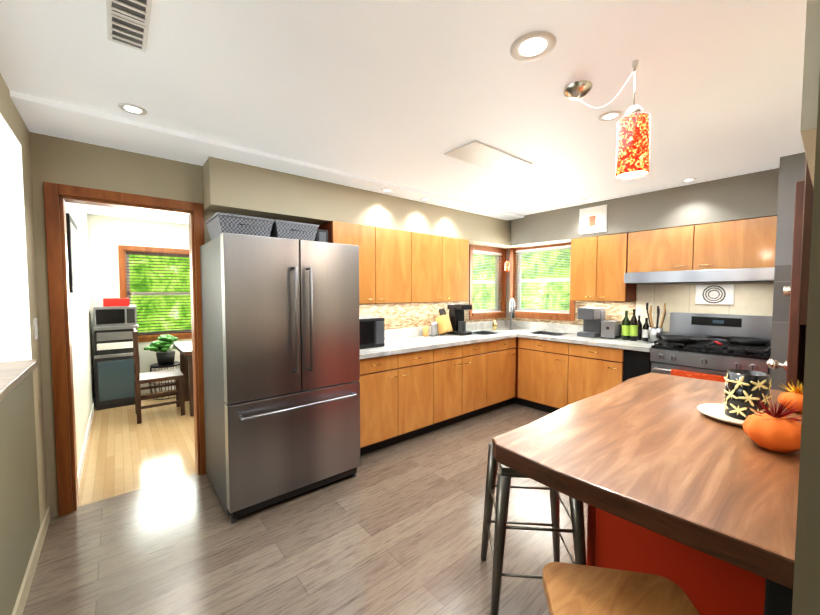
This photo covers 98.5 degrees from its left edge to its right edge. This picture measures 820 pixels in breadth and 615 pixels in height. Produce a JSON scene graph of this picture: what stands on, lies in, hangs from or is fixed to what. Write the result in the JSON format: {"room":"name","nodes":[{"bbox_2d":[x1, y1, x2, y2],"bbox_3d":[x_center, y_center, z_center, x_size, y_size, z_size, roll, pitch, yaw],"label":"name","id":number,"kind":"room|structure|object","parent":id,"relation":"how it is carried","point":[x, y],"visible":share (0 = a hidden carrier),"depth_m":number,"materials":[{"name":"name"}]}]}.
{"room":"kitchen","nodes":[
{"label":"kitchen","id":0,"kind":"room"},
{"bbox_2d":[0,73,46,614],"bbox_3d":[-0.828,0.211,0.264,0.200,2.410,4.780,-2,3,-40],"label":"wall","id":1,"kind":"structure","parent":0,"point":[23,496],"depth_m":1.89,"materials":[{"name":"beige paint"}]},
{"bbox_2d":[0,359,38,401],"bbox_3d":[-1.603,0.344,1.206,0.250,0.040,1.806,-2,3,-40],"label":"sill","id":2,"kind":"structure","parent":1,"relation":"attached to","point":[14,374],"depth_m":1.66,"materials":[{"name":"beige stone"}]},
{"bbox_2d":[12,505,49,614],"bbox_3d":[-1.283,1.338,1.032,0.012,0.090,3.064,-2,3,-40],"label":"baseboard","id":3,"kind":"structure","parent":1,"relation":"attached to","point":[20,603],"depth_m":1.75,"materials":[{"name":"beige wood"}]},
{"bbox_2d":[33,318,37,339],"bbox_3d":[-2.179,0.125,2.057,0.011,0.120,0.070,-2,3,-40],"label":"light switch","id":4,"kind":"object","parent":1,"relation":"attached to","point":[35,326],"visible":1,"depth_m":2.04,"materials":[{"name":"white plastic"}]},
{"bbox_2d":[65,202,94,471],"bbox_3d":[-3.233,0.069,3.397,0.120,2.410,2.880,-2,3,-40],"label":"wall","id":5,"kind":"structure","parent":0,"point":[81,303],"depth_m":3.41,"materials":[{"name":"white paint"}]},
{"bbox_2d":[66,213,79,292],"bbox_3d":[-2.542,-0.384,2.663,0.031,0.540,0.660,-2,3,-40],"label":"picture","id":6,"kind":"object","parent":5,"relation":"attached to","point":[73,256],"visible":0.93,"depth_m":2.51,"materials":[{"name":"black"}]},
{"bbox_2d":[77,394,95,491],"bbox_3d":[-3.180,1.226,3.489,0.012,0.090,2.848,-2,3,-40],"label":"baseboard","id":7,"kind":"structure","parent":5,"relation":"attached to","point":[82,459],"depth_m":3.11,"materials":[{"name":"white wood"}]},
{"bbox_2d":[89,215,191,386],"bbox_3d":[-2.906,-0.034,5.641,3.490,2.410,0.120,-2,3,-40],"label":"wall","id":8,"kind":"structure","parent":0,"point":[101,239],"depth_m":4.72,"materials":[{"name":"white paint"}]},
{"bbox_2d":[118,245,191,341],"bbox_3d":[-3.523,-0.189,5.101,1.030,1.320,0.150,-2,3,-40],"label":"dining room window","id":9,"kind":"structure","parent":8,"relation":"in","point":[124,251],"depth_m":4.99,"materials":[{"name":"brown wood"}]},
{"bbox_2d":[141,385,175,393],"bbox_3d":[-2.863,1.127,5.643,3.250,0.090,0.012,-2,3,-40],"label":"baseboard","id":10,"kind":"structure","parent":8,"relation":"attached to","point":[163,388],"depth_m":5.03,"materials":[{"name":"white wood"}]},
{"bbox_2d":[30,132,493,517],"bbox_3d":[-0.505,0.054,3.710,5.100,2.410,0.120,-2,3,-40],"label":"wall","id":11,"kind":"structure","parent":0,"point":[57,160],"depth_m":2.24,"materials":[{"name":"beige paint"}]},
{"bbox_2d":[43,182,206,515],"bbox_3d":[-1.946,0.266,2.521,0.854,2.095,0.148,-2,3,-40],"label":"door frame","id":12,"kind":"structure","parent":11,"relation":"attached to","point":[55,198],"depth_m":2.26,"materials":[{"name":"brown wood"}]},
{"bbox_2d":[318,221,413,303],"bbox_3d":[-0.422,-0.408,3.481,0.892,0.734,0.295,-2,3,-40],"label":"upper cabinet","id":13,"kind":"object","parent":11,"relation":"attached to","point":[398,266],"depth_m":3.41,"materials":[{"name":"brown wood"}]},
{"bbox_2d":[359,300,506,329],"bbox_3d":[0.265,0.074,4.267,2.965,0.300,0.008,-2,3,-40],"label":"backsplash","id":14,"kind":"structure","parent":11,"relation":"attached to","point":[396,315],"depth_m":4.03,"materials":[{"name":"tile"}]},
{"bbox_2d":[414,232,468,302],"bbox_3d":[0.265,-0.434,4.050,0.893,0.734,0.295,-2,3,-40],"label":"upper cabinet","id":15,"kind":"object","parent":11,"relation":"attached to","point":[441,263],"depth_m":3.92,"materials":[{"name":"brown wood"}]},
{"bbox_2d":[385,320,505,339],"bbox_3d":[0.271,0.274,4.265,2.960,0.100,0.022,-2,3,-40],"label":"backsplash","id":16,"kind":"structure","parent":11,"relation":"attached to","point":[392,334],"depth_m":4.11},
{"bbox_2d":[469,244,506,319],"bbox_3d":[1.068,-0.349,4.977,0.810,1.010,0.150,-2,3,-40],"label":"window","id":17,"kind":"structure","parent":11,"relation":"in","point":[499,281],"depth_m":5.00,"materials":[{"name":"brown wood"}]},
{"bbox_2d":[23,389,587,614],"bbox_3d":[0.057,1.319,3.089,5.100,0.060,7.920,-2,3,-40],"label":"floor","id":18,"kind":"structure","parent":0,"point":[395,529],"depth_m":2.05,"materials":[{"name":"wood"}]},
{"bbox_2d":[93,324,140,410],"bbox_3d":[-3.740,0.723,4.518,0.430,1.000,0.456,-2,3,-40],"label":"storage cabinet","id":19,"kind":"object","parent":18,"relation":"on","point":[114,370],"visible":0.73,"depth_m":4.33,"materials":[{"name":"black"}]},
{"bbox_2d":[93,305,136,326],"bbox_3d":[-3.733,0.103,4.482,0.410,0.238,0.356,-2,3,-40],"label":"microwave","id":20,"kind":"object","parent":19,"relation":"on","point":[115,316],"visible":0.98,"depth_m":4.34,"materials":[{"name":"metal"}]},
{"bbox_2d":[103,298,128,306],"bbox_3d":[-3.721,-0.067,4.475,0.250,0.098,0.170,-2,3,-40],"label":"box","id":21,"kind":"object","parent":20,"relation":"on","point":[107,302],"visible":1,"depth_m":4.40,"materials":[{"name":"red"}]},
{"bbox_2d":[132,328,184,423],"bbox_3d":[-2.909,0.743,4.087,0.440,1.000,0.440,-2,3,-40],"label":"dining chair","id":22,"kind":"object","parent":18,"relation":"on","point":[177,375],"visible":1,"depth_m":4.00,"materials":[{"name":"brown wood"}]},
{"bbox_2d":[149,361,179,399],"bbox_3d":[-3.311,0.986,4.804,0.403,0.441,0.403,-2,3,-40],"label":"plant stand","id":23,"kind":"object","parent":18,"relation":"on","point":[156,365],"visible":0.48,"depth_m":4.69,"materials":[{"name":"black metal"}]},
{"bbox_2d":[144,334,177,364],"bbox_3d":[-3.334,0.565,4.785,0.451,0.398,0.365,-2,3,-40],"label":"plant","id":24,"kind":"object","parent":23,"relation":"on","point":[162,345],"visible":0.98,"depth_m":4.70,"materials":[{"name":"green plant"}]},
{"bbox_2d":[173,341,193,416],"bbox_3d":[-2.292,0.836,4.681,1.300,0.760,0.900,-2,3,-40],"label":"dining table","id":25,"kind":"object","parent":18,"relation":"on","point":[184,349],"visible":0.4,"depth_m":4.21,"materials":[{"name":"brown wood"}]},
{"bbox_2d":[200,233,359,523],"bbox_3d":[-0.961,0.423,2.658,0.915,1.770,0.843,-2,3,-40],"label":"fridge","id":26,"kind":"object","parent":18,"relation":"on","point":[281,346],"visible":1,"depth_m":2.32,"materials":[{"name":"grey metal"}]},
{"bbox_2d":[205,212,274,239],"bbox_3d":[-1.212,-0.539,2.514,0.358,0.161,0.423,-2,3,-40],"label":"basket","id":27,"kind":"object","parent":26,"relation":"on","point":[218,223],"visible":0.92,"depth_m":2.37,"materials":[{"name":"grey wicker"}]},
{"bbox_2d":[270,219,318,240],"bbox_3d":[-0.943,-0.549,2.737,0.328,0.161,0.423,-2,3,-40],"label":"basket","id":28,"kind":"object","parent":26,"relation":"on","point":[292,230],"visible":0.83,"depth_m":2.58,"materials":[{"name":"grey wicker"}]},
{"bbox_2d":[315,229,327,242],"bbox_3d":[-0.762,-0.550,2.894,0.100,0.148,0.204,-2,3,-40],"label":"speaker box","id":29,"kind":"object","parent":26,"relation":"on","point":[321,235],"visible":0.46,"depth_m":2.81,"materials":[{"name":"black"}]},
{"bbox_2d":[358,348,433,455],"bbox_3d":[-0.322,0.838,3.419,0.935,0.870,0.605,-2,3,-40],"label":"base cabinet","id":30,"kind":"object","parent":18,"relation":"on","point":[414,382],"depth_m":3.19,"materials":[{"name":"brown wood"}]},
{"bbox_2d":[360,328,541,359],"bbox_3d":[0.476,0.355,4.021,2.960,0.040,0.665,-2,3,-40],"label":"countertop","id":31,"kind":"structure","parent":30,"relation":"on","point":[404,343],"depth_m":3.69,"materials":[{"name":"white stone"}]},
{"bbox_2d":[359,316,384,348],"bbox_3d":[-0.534,0.231,3.313,0.460,0.270,0.385,-2,3,-40],"label":"microwave","id":32,"kind":"object","parent":31,"relation":"on","point":[372,331],"visible":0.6,"depth_m":3.22,"materials":[{"name":"black metal"}]},
{"bbox_2d":[423,326,428,336],"bbox_3d":[0.181,0.271,4.068,0.068,0.120,0.068,2,3,35],"label":"jar","id":33,"kind":"object","parent":31,"relation":"on","point":[425,328],"depth_m":4.04,"materials":[{"name":"glass"}]},
{"bbox_2d":[431,322,437,335],"bbox_3d":[0.285,0.249,4.114,0.049,0.160,0.112,2,3,32],"label":"jar","id":34,"kind":"object","parent":31,"relation":"on","point":[434,328],"depth_m":4.07,"materials":[{"name":"ceramic"}]},
{"bbox_2d":[435,308,452,334],"bbox_3d":[0.402,0.166,4.204,0.100,0.314,0.205,-2,3,-40],"label":"knife block","id":35,"kind":"object","parent":31,"relation":"on","point":[442,320],"visible":0.96,"depth_m":4.17,"materials":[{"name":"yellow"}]},
{"bbox_2d":[447,304,471,335],"bbox_3d":[0.598,0.142,4.264,0.180,0.360,0.240,-2,3,-40],"label":"coffee maker","id":36,"kind":"object","parent":31,"relation":"on","point":[456,318],"visible":0.98,"depth_m":4.23,"materials":[{"name":"black"}]},
{"bbox_2d":[492,318,496,329],"bbox_3d":[1.127,0.220,4.707,0.061,0.165,0.055,-2,3,-40],"label":"soap pump","id":37,"kind":"object","parent":31,"relation":"on","point":[494,325],"visible":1,"depth_m":4.69,"materials":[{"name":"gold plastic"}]},
{"bbox_2d":[509,298,514,329],"bbox_3d":[1.367,0.087,4.710,0.212,0.430,0.184,-2,3,-40],"label":"faucet","id":38,"kind":"object","parent":31,"relation":"on","point":[512,308],"visible":1,"depth_m":4.74,"materials":[{"name":"silver metal"}]},
{"bbox_2d":[434,340,489,429],"bbox_3d":[0.361,0.813,3.985,0.840,0.870,0.605,-2,3,-40],"label":"base cabinet","id":39,"kind":"object","parent":18,"relation":"on","point":[462,373],"depth_m":3.75,"materials":[{"name":"brown wood"}]},
{"bbox_2d":[474,332,517,410],"bbox_3d":[0.901,0.792,4.432,0.562,0.870,0.605,-2,3,-40],"label":"base cabinet","id":40,"kind":"object","parent":18,"relation":"on","point":[503,353],"depth_m":4.23,"materials":[{"name":"brown wood"}]},
{"bbox_2d":[481,437,585,614],"bbox_3d":[0.564,1.016,1.663,0.410,0.678,0.406,0,3,5],"label":"metal stool","id":41,"kind":"object","parent":18,"relation":"on","point":[504,475],"visible":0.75,"depth_m":1.50,"materials":[{"name":"grey metal"}]},
{"bbox_2d":[514,332,565,412],"bbox_3d":[1.756,0.797,4.335,0.615,0.870,0.675,-2,3,-40],"label":"base cabinet","id":42,"kind":"object","parent":18,"relation":"on","point":[541,363],"depth_m":4.13,"materials":[{"name":"brown wood"}]},
{"bbox_2d":[518,332,658,351],"bbox_3d":[2.015,0.357,3.978,0.645,0.040,1.365,-2,3,-40],"label":"countertop","id":43,"kind":"structure","parent":42,"relation":"on","point":[562,337],"depth_m":3.73,"materials":[{"name":"white stone"}]},
{"bbox_2d":[577,307,604,337],"bbox_3d":[2.085,0.164,4.069,0.300,0.335,0.200,-2,3,-40],"label":"coffee maker","id":44,"kind":"object","parent":43,"relation":"on","point":[592,317],"visible":0.88,"depth_m":4.01,"materials":[{"name":"grey plastic"}]},
{"bbox_2d":[601,320,620,338],"bbox_3d":[2.232,0.241,3.922,0.185,0.193,0.150,-2,3,-40],"label":"toaster","id":45,"kind":"object","parent":43,"relation":"on","point":[610,329],"visible":0.98,"depth_m":3.86,"materials":[{"name":"metal"}]},
{"bbox_2d":[621,309,640,340],"bbox_3d":[2.331,0.181,3.744,0.080,0.330,0.160,-1,3,-28],"label":"bottle","id":46,"kind":"object","parent":43,"relation":"on","point":[632,330],"depth_m":3.74,"materials":[{"name":"green glass"}]},
{"bbox_2d":[641,318,649,340],"bbox_3d":[2.468,0.229,3.688,0.066,0.240,0.064,-2,3,-40],"label":"bottle","id":47,"kind":"object","parent":43,"relation":"on","point":[644,333],"depth_m":3.67,"materials":[{"name":"black glass"}]},
{"bbox_2d":[646,303,665,342],"bbox_3d":[2.489,0.154,3.571,0.187,0.400,0.162,-2,3,-40],"label":"utensil crock","id":48,"kind":"object","parent":43,"relation":"on","point":[655,333],"visible":0.83,"depth_m":3.54,"materials":[{"name":"metal"}]},
{"bbox_2d":[566,344,621,405],"bbox_3d":[2.144,0.818,3.868,0.615,0.870,0.541,-2,3,-40],"label":"base cabinet","id":49,"kind":"object","parent":18,"relation":"on","point":[590,371],"depth_m":3.69,"materials":[{"name":"brown wood"}]},
{"bbox_2d":[543,562,699,614],"bbox_3d":[0.502,1.055,0.814,0.340,0.676,0.340,0,3,10],"label":"stool","id":50,"kind":"object","parent":18,"relation":"on","point":[573,589],"visible":1,"depth_m":0.88,"materials":[{"name":"brown wood"}]},
{"bbox_2d":[618,348,650,384],"bbox_3d":[2.388,0.831,3.573,0.615,0.870,0.224,-2,3,-40],"label":"dishwasher","id":51,"kind":"object","parent":18,"relation":"on","point":[634,364],"depth_m":3.38,"materials":[{"name":"black metal"}]},
{"bbox_2d":[493,372,801,614],"bbox_3d":[1.101,0.898,1.449,1.638,0.930,0.722,-2,3,-40],"label":"kitchen island","id":52,"kind":"object","parent":18,"relation":"on","point":[662,475],"visible":0.73,"depth_m":1.09,"materials":[{"name":"brown wood"}]},
{"bbox_2d":[697,403,743,425],"bbox_3d":[1.285,0.424,1.376,0.260,0.020,0.260,-2,3,-40],"label":"plate","id":53,"kind":"object","parent":52,"relation":"on","point":[716,411],"visible":0.46,"depth_m":1.42,"materials":[{"name":"beige ceramic"}]},
{"bbox_2d":[723,369,771,420],"bbox_3d":[1.310,0.339,1.374,0.137,0.175,0.140,-2,3,-40],"label":"candle holder","id":54,"kind":"object","parent":53,"relation":"on","point":[744,388],"visible":0.92,"depth_m":1.34,"materials":[{"name":"black ceramic"}]},
{"bbox_2d":[742,391,801,452],"bbox_3d":[1.150,0.358,1.111,0.154,0.176,0.151,-2,3,-40],"label":"pumpkin","id":55,"kind":"object","parent":52,"relation":"on","point":[779,431],"visible":0.92,"depth_m":1.08,"materials":[{"name":"orange"}]},
{"bbox_2d":[778,380,802,412],"bbox_3d":[1.604,0.366,1.464,0.117,0.128,0.114,-2,3,-40],"label":"pumpkin","id":56,"kind":"object","parent":52,"relation":"on","point":[794,396],"visible":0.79,"depth_m":1.45,"materials":[{"name":"orange"}]},
{"bbox_2d":[650,312,771,381],"bbox_3d":[2.666,0.678,3.138,0.703,1.215,0.760,-2,3,-40],"label":"stove","id":57,"kind":"object","parent":18,"relation":"on","point":[711,360],"visible":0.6,"depth_m":3.08,"materials":[{"name":"grey metal"}]},
{"bbox_2d":[660,335,709,342],"bbox_3d":[2.440,0.278,3.126,0.393,0.071,0.402,-2,3,-40],"label":"skillet","id":58,"kind":"object","parent":57,"relation":"on","point":[679,339],"visible":0.98,"depth_m":3.13,"materials":[{"name":"grey metal"}]},
{"bbox_2d":[706,335,767,345],"bbox_3d":[2.829,0.279,3.049,0.391,0.075,0.363,-2,3,-40],"label":"saute pan","id":59,"kind":"object","parent":57,"relation":"on","point":[745,341],"visible":1,"depth_m":3.02,"materials":[{"name":"grey metal"}]},
{"bbox_2d":[0,0,806,224],"bbox_3d":[0.057,-1.169,2.976,5.100,0.100,7.920,-2,3,-40],"label":"ceiling","id":60,"kind":"structure","parent":0,"point":[408,93],"depth_m":1.65,"materials":[{"name":"white paint"}]},
{"bbox_2d":[106,0,152,52],"bbox_3d":[-1.003,-1.033,1.258,0.120,0.013,0.380,-2,3,-40],"label":"ceiling vent","id":61,"kind":"object","parent":60,"relation":"in","point":[128,22],"visible":0.98,"depth_m":1.28,"materials":[{"name":"white plastic"}]},
{"bbox_2d":[118,103,147,115],"bbox_3d":[-1.493,-1.067,1.902,0.126,0.006,0.126,2,3,41],"label":"recessed light","id":62,"kind":"object","parent":60,"relation":"in","point":[133,109],"depth_m":1.90,"materials":[{"name":"white plastic"}]},
{"bbox_2d":[381,188,392,191],"bbox_3d":[-0.216,-1.103,3.324,0.107,0.006,0.107,2,3,41],"label":"recessed light","id":63,"kind":"object","parent":60,"relation":"in","point":[385,189],"depth_m":3.32,"materials":[{"name":"white plastic"}]},
{"bbox_2d":[10,91,778,248],"bbox_3d":[0.462,-0.914,2.560,4.780,0.370,2.815,-2,3,-40],"label":"soffit beam","id":64,"kind":"structure","parent":60,"relation":"attached to","point":[238,180],"depth_m":3.02,"materials":[{"name":"beige paint"}]},
{"bbox_2d":[505,248,508,270],"bbox_3d":[1.382,-0.684,5.021,0.060,0.326,0.060,-2,3,-40],"label":"mini pendant light","id":65,"kind":"object","parent":64,"relation":"hanging from","point":[506,265],"visible":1,"depth_m":5.00,"materials":[{"name":"orange"}]},
{"bbox_2d":[579,204,606,234],"bbox_3d":[2.022,-0.968,3.906,0.018,0.285,0.290,-2,3,-40],"label":"picture","id":66,"kind":"object","parent":64,"relation":"attached to","point":[592,219],"visible":1,"depth_m":3.89,"materials":[{"name":"white paper"}]},
{"bbox_2d":[444,140,531,173],"bbox_3d":[0.590,-1.095,2.609,0.670,0.012,0.290,-2,3,-40],"label":"ceiling panel","id":67,"kind":"object","parent":60,"relation":"attached to","point":[483,155],"visible":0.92,"depth_m":2.56,"materials":[{"name":"white plastic"}]},
{"bbox_2d":[510,31,555,61],"bbox_3d":[0.493,-1.045,1.419,0.176,0.006,0.176,2,3,41],"label":"recessed light","id":68,"kind":"object","parent":60,"relation":"in","point":[532,46],"depth_m":1.41,"materials":[{"name":"white plastic"}]},
{"bbox_2d":[563,60,650,179],"bbox_3d":[0.888,-0.817,1.623,0.138,0.480,0.377,-2,3,-40],"label":"pendant lamp","id":69,"kind":"object","parent":60,"relation":"hanging from","point":[633,143],"visible":1,"depth_m":1.49,"materials":[{"name":"orange glass"}]},
{"bbox_2d":[598,111,621,121],"bbox_3d":[1.120,-1.070,1.978,0.117,0.006,0.117,2,3,41],"label":"recessed light","id":70,"kind":"object","parent":60,"relation":"in","point":[611,115],"depth_m":1.97,"materials":[{"name":"white plastic"}]},
{"bbox_2d":[681,178,696,181],"bbox_3d":[2.455,-1.122,3.108,0.107,0.006,0.107,2,3,41],"label":"recessed light","id":71,"kind":"object","parent":60,"relation":"in","point":[688,179],"depth_m":3.10,"materials":[{"name":"white plastic"}]},
{"bbox_2d":[506,249,574,321],"bbox_3d":[2.478,0.041,4.013,0.120,2.410,3.220,-2,3,-40],"label":"wall","id":72,"kind":"structure","parent":0,"point":[507,287],"depth_m":5.16,"materials":[{"name":"grey paint"}]},
{"bbox_2d":[509,243,574,320],"bbox_3d":[1.796,-0.360,4.794,0.150,1.030,0.950,-2,3,-40],"label":"window","id":73,"kind":"structure","parent":72,"relation":"in","point":[516,264],"depth_m":4.82,"materials":[{"name":"brown wood"}]},
{"bbox_2d":[506,320,669,334],"bbox_3d":[2.050,0.267,4.421,0.022,0.100,2.008,-2,3,-40],"label":"backsplash","id":74,"kind":"structure","parent":72,"relation":"attached to","point":[516,324],"depth_m":4.65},
{"bbox_2d":[570,233,636,301],"bbox_3d":[2.182,-0.432,3.999,0.315,0.717,0.590,-2,3,-40],"label":"upper cabinet","id":75,"kind":"object","parent":72,"relation":"attached to","point":[601,266],"depth_m":3.87,"materials":[{"name":"brown wood"}]},
{"bbox_2d":[507,282,773,331],"bbox_3d":[2.304,0.485,4.142,0.008,1.510,2.790,-2,3,-40],"label":"backsplash","id":76,"kind":"structure","parent":72,"relation":"attached to","point":[753,298],"depth_m":3.62,"materials":[{"name":"tile"}]},
{"bbox_2d":[624,267,774,283],"bbox_3d":[2.668,-0.283,3.286,0.485,0.107,1.058,-2,3,-40],"label":"range hood","id":77,"kind":"object","parent":72,"relation":"attached to","point":[746,275],"visible":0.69,"depth_m":3.07,"materials":[{"name":"metal"}]},
{"bbox_2d":[626,216,776,272],"bbox_3d":[2.722,-0.553,3.342,0.315,0.416,1.098,-2,3,-40],"label":"upper cabinet","id":78,"kind":"object","parent":72,"relation":"attached to","point":[746,243],"depth_m":3.17,"materials":[{"name":"brown wood"}]},
{"bbox_2d":[695,284,733,304],"bbox_3d":[2.899,-0.125,3.366,0.030,0.190,0.280,-2,3,-40],"label":"picture","id":79,"kind":"object","parent":72,"relation":"attached to","point":[722,294],"visible":1,"depth_m":3.35,"materials":[{"name":"white paper"}]},
{"bbox_2d":[770,152,805,390],"bbox_3d":[3.045,0.099,2.734,0.640,2.410,0.285,-2,3,-40],"label":"wall","id":80,"kind":"structure","parent":0,"point":[791,170],"depth_m":2.59,"materials":[{"name":"grey paint"}]},
{"bbox_2d":[766,181,806,391],"bbox_3d":[2.438,0.305,2.256,0.841,2.018,0.170,-2,3,-40],"label":"door","id":81,"kind":"structure","parent":80,"relation":"in","point":[793,365],"depth_m":1.96,"materials":[{"name":"brown wood"}]},
{"bbox_2d":[792,74,819,614],"bbox_3d":[1.927,0.153,1.546,4.120,2.410,0.120,-2,3,-40],"label":"wall","id":82,"kind":"structure","parent":0,"point":[806,592],"depth_m":0.26,"materials":[{"name":"beige paint"}]},
{"bbox_2d":[797,156,813,324],"bbox_3d":[1.218,-0.275,1.049,0.460,0.630,0.048,-2,3,-40],"label":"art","id":83,"kind":"object","parent":82,"relation":"attached to","point":[805,253],"visible":0.36,"depth_m":0.92},
{"bbox_2d":[800,0,819,189],"bbox_3d":[0.735,-0.426,0.622,0.740,0.430,0.017,-2,3,-40],"label":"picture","id":84,"kind":"object","parent":82,"relation":"attached to","point":[810,93],"visible":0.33,"depth_m":0.40,"materials":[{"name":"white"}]},
{"label":"outside","id":85,"kind":"structure","parent":0,"visible":0},
{"bbox_2d":[129,249,569,331],"bbox_3d":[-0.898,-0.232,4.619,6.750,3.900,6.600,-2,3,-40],"label":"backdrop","id":86,"kind":"structure","parent":85,"point":[141,281],"depth_m":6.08,"materials":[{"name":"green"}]}
]}

